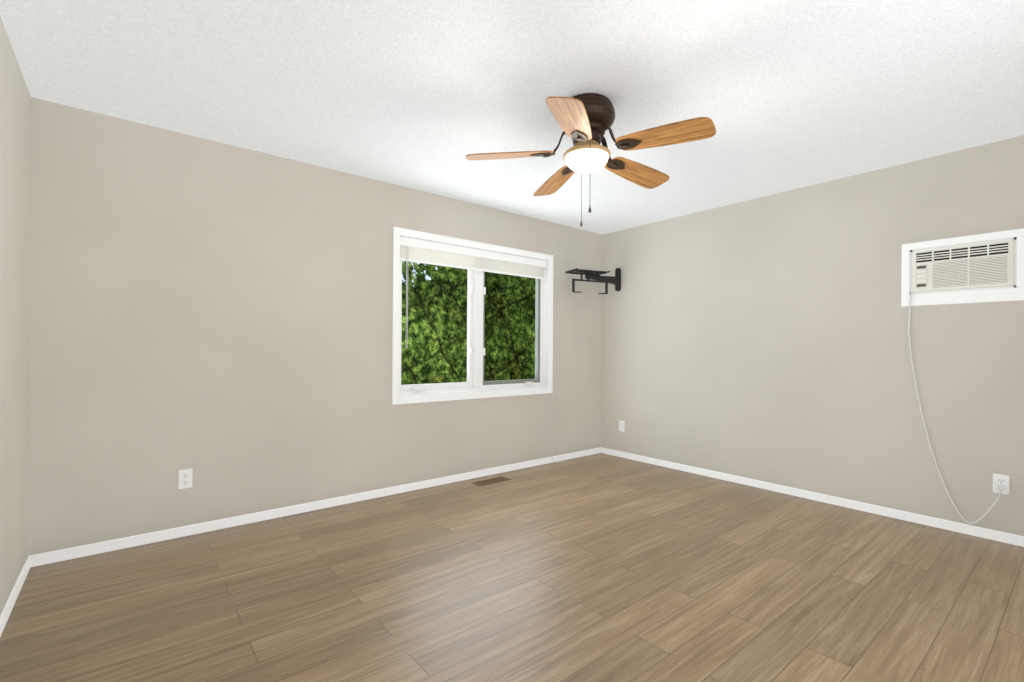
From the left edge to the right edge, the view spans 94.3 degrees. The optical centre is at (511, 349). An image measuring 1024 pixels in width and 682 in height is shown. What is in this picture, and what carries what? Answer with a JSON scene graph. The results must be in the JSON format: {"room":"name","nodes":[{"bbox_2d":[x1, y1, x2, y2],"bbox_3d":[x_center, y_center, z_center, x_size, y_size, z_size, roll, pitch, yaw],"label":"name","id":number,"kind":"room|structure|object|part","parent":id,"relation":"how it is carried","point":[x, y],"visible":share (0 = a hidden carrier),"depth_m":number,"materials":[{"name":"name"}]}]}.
{"room":"empty bedroom","nodes":[
{"label":"empty bedroom","id":0,"kind":"room"},
{"bbox_2d":[0,17,30,614],"bbox_3d":[-1.299,-0.082,0.864,0.150,2.440,4.000,0,0,-39],"label":"wall","id":1,"kind":"structure","parent":0,"point":[15,127],"depth_m":2.12,"materials":[{"name":"paint"}]},
{"bbox_2d":[0,556,30,636],"bbox_3d":[-1.240,1.108,0.910,0.012,0.062,3.988,0,0,-39],"label":"baseboard","id":2,"kind":"structure","parent":1,"relation":"attached to","point":[10,602],"depth_m":2.10,"materials":[{"name":"white wood"}]},
{"bbox_2d":[28,97,601,555],"bbox_3d":[-0.796,-0.078,3.947,4.820,2.440,0.150,0,0,-39],"label":"wall","id":3,"kind":"structure","parent":0,"point":[214,317],"depth_m":3.03,"materials":[{"name":"paint"}]},
{"bbox_2d":[178,469,191,488],"bbox_3d":[-1.983,0.786,2.885,0.070,0.115,0.009,0,0,-39],"label":"electrical outlet","id":4,"kind":"object","parent":3,"relation":"attached to","point":[184,478],"visible":1,"depth_m":2.88,"materials":[{"name":"white plastic"}]},
{"bbox_2d":[29,447,600,566],"bbox_3d":[-0.753,1.111,3.884,4.520,0.062,0.012,0,0,-39],"label":"baseboard","id":5,"kind":"structure","parent":3,"relation":"attached to","point":[97,548],"depth_m":3.16,"materials":[{"name":"white wood"}]},
{"bbox_2d":[392,227,552,404],"bbox_3d":[-0.310,-0.260,4.326,1.730,1.392,0.174,0,0,-39],"label":"window","id":6,"kind":"structure","parent":3,"relation":"in","point":[476,390],"depth_m":4.31,"materials":[{"name":"white plastic"}]},
{"bbox_3d":[-0.847,-0.420,3.831,0.016,0.818,0.005,0,0,-39],"label":"blind cord","id":7,"kind":"part","parent":6,"relation":"part of","materials":[{"name":"white plastic"}]},
{"bbox_3d":[-0.327,-0.260,4.346,1.574,1.208,0.057,0,0,-39],"label":"window sash","id":8,"kind":"part","parent":6,"relation":"part of","materials":[{"name":"white plastic"}]},
{"bbox_3d":[-0.295,-0.119,4.305,1.308,0.931,0.073,0,0,-39],"label":"window hardware","id":9,"kind":"part","parent":6,"relation":"part of","materials":[{"name":"white plastic"}]},
{"bbox_2d":[400,236,546,278],"bbox_3d":[-0.286,-0.805,4.301,1.612,0.185,0.054,0,0,-39],"label":"blind valance","id":10,"kind":"object","parent":6,"relation":"attached to","point":[438,247],"visible":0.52,"depth_m":4.20,"materials":[{"name":"white plastic"}]},
{"bbox_2d":[400,246,542,276],"bbox_3d":[-0.292,-0.782,4.309,1.568,0.115,0.002,0,0,-39],"label":"fabric","id":11,"kind":"object","parent":10,"relation":"hanging from","point":[443,257],"visible":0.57,"depth_m":4.22,"materials":[{"name":"white fabric"}]},
{"bbox_2d":[483,273,539,384],"bbox_3d":[0.010,-0.258,4.589,0.736,1.200,0.002,0,0,-39],"label":"screen","id":12,"kind":"object","parent":6,"relation":"attached to","point":[510,328],"visible":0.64,"depth_m":4.58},
{"bbox_2d":[0,453,1023,681],"bbox_3d":[0.504,1.200,2.337,4.820,0.100,4.300,0,0,-39],"label":"floor","id":13,"kind":"structure","parent":0,"point":[600,567],"depth_m":2.22,"materials":[{"name":"wood"}]},
{"bbox_2d":[472,476,510,485],"bbox_3d":[-0.178,1.144,4.130,0.335,0.004,0.125,0,0,-39],"label":"floor vent","id":14,"kind":"object","parent":13,"relation":"in","point":[490,481],"visible":1,"depth_m":4.12,"materials":[{"name":"brown metal"}]},
{"bbox_2d":[0,0,1023,234],"bbox_3d":[0.521,-1.339,2.337,4.820,0.100,4.300,0,0,-39],"label":"ceiling","id":15,"kind":"structure","parent":0,"point":[428,96],"depth_m":2.30,"materials":[{"name":"white paint"}]},
{"bbox_2d":[466,93,715,226],"bbox_3d":[0.430,-0.986,2.524,1.195,0.609,1.231,0,0,-39],"label":"ceiling fan","id":16,"kind":"object","parent":15,"relation":"attached to","point":[585,121],"visible":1,"depth_m":2.40,"materials":[{"name":"brown wood"}]},
{"bbox_3d":[-0.008,-1.020,2.506,0.470,0.014,0.160,-3,12,0],"label":"blade","id":17,"kind":"part","parent":16,"relation":"part of","materials":[{"name":"brown wood"}]},
{"bbox_3d":[0.270,-1.018,2.889,0.160,0.014,0.470,-12,1,-18],"label":"blade","id":18,"kind":"part","parent":16,"relation":"part of","materials":[{"name":"brown wood"}]},
{"bbox_3d":[0.270,-1.018,2.124,0.160,0.014,0.470,13,7,17],"label":"blade","id":19,"kind":"part","parent":16,"relation":"part of","materials":[{"name":"brown wood"}]},
{"bbox_3d":[0.396,-1.186,2.506,0.291,0.209,0.291,0,0,-39],"label":"motor","id":20,"kind":"part","parent":16,"relation":"part of","materials":[{"name":"brown metal"}]},
{"bbox_3d":[0.720,-1.015,2.743,0.470,0.014,0.160,5,-15,-36],"label":"blade","id":21,"kind":"part","parent":16,"relation":"part of","materials":[{"name":"brown wood"}]},
{"bbox_3d":[0.720,-1.015,2.270,0.470,0.014,0.160,5,-9,36],"label":"blade","id":22,"kind":"part","parent":16,"relation":"part of","materials":[{"name":"brown wood"}]},
{"bbox_2d":[601,135,1023,535],"bbox_3d":[2.324,-0.057,3.810,0.150,2.440,4.000,0,0,-39],"label":"wall","id":23,"kind":"structure","parent":0,"point":[765,338],"depth_m":3.59,"materials":[{"name":"paint"}]},
{"bbox_2d":[565,268,620,293],"bbox_3d":[0.890,-0.723,4.900,0.684,0.313,0.253,0,0,-25],"label":"mount","id":24,"kind":"object","parent":23,"relation":"attached to","point":[595,276],"visible":1,"depth_m":4.84,"materials":[{"name":"black metal"}]},
{"bbox_2d":[619,420,624,431],"bbox_3d":[1.176,0.821,5.089,0.009,0.115,0.070,0,0,-39],"label":"electrical outlet","id":25,"kind":"object","parent":23,"relation":"attached to","point":[622,426],"visible":1,"depth_m":5.08,"materials":[{"name":"white plastic"}]},
{"bbox_2d":[601,447,1023,546],"bbox_3d":[2.257,1.131,3.755,0.012,0.062,3.988,0,0,-39],"label":"baseboard","id":26,"kind":"structure","parent":23,"relation":"attached to","point":[1003,537],"depth_m":3.50,"materials":[{"name":"white wood"}]},
{"bbox_2d":[901,228,1023,523],"bbox_3d":[2.900,0.189,3.069,0.190,1.814,0.586,0,0,-39],"label":"air conditioner unit","id":27,"kind":"object","parent":23,"relation":"attached to","point":[984,267],"visible":0.98,"depth_m":3.01,"materials":[{"name":"white plastic"}]},
{"bbox_3d":[2.824,0.352,3.041,0.039,1.487,0.461,0,0,-39],"label":"cord","id":28,"kind":"part","parent":27,"relation":"part of","materials":[{"name":"white plastic"}]},
{"bbox_3d":[2.914,-0.505,3.077,0.165,0.426,0.586,0,0,-39],"label":"trim","id":29,"kind":"part","parent":27,"relation":"part of","materials":[{"name":"white plastic"}]},
{"bbox_2d":[993,473,1008,494],"bbox_3d":[2.969,0.817,2.884,0.009,0.115,0.070,0,0,-39],"label":"electrical outlet","id":30,"kind":"object","parent":23,"relation":"attached to","point":[1000,479],"visible":0.79,"depth_m":2.88,"materials":[{"name":"white plastic"}]},
{"label":"outside","id":31,"kind":"structure","parent":0,"visible":0},
{"bbox_2d":[401,261,534,384],"bbox_3d":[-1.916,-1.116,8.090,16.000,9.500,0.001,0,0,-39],"label":"hedge","id":32,"kind":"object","parent":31,"point":[417,353],"depth_m":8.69,"materials":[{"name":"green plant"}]}
]}

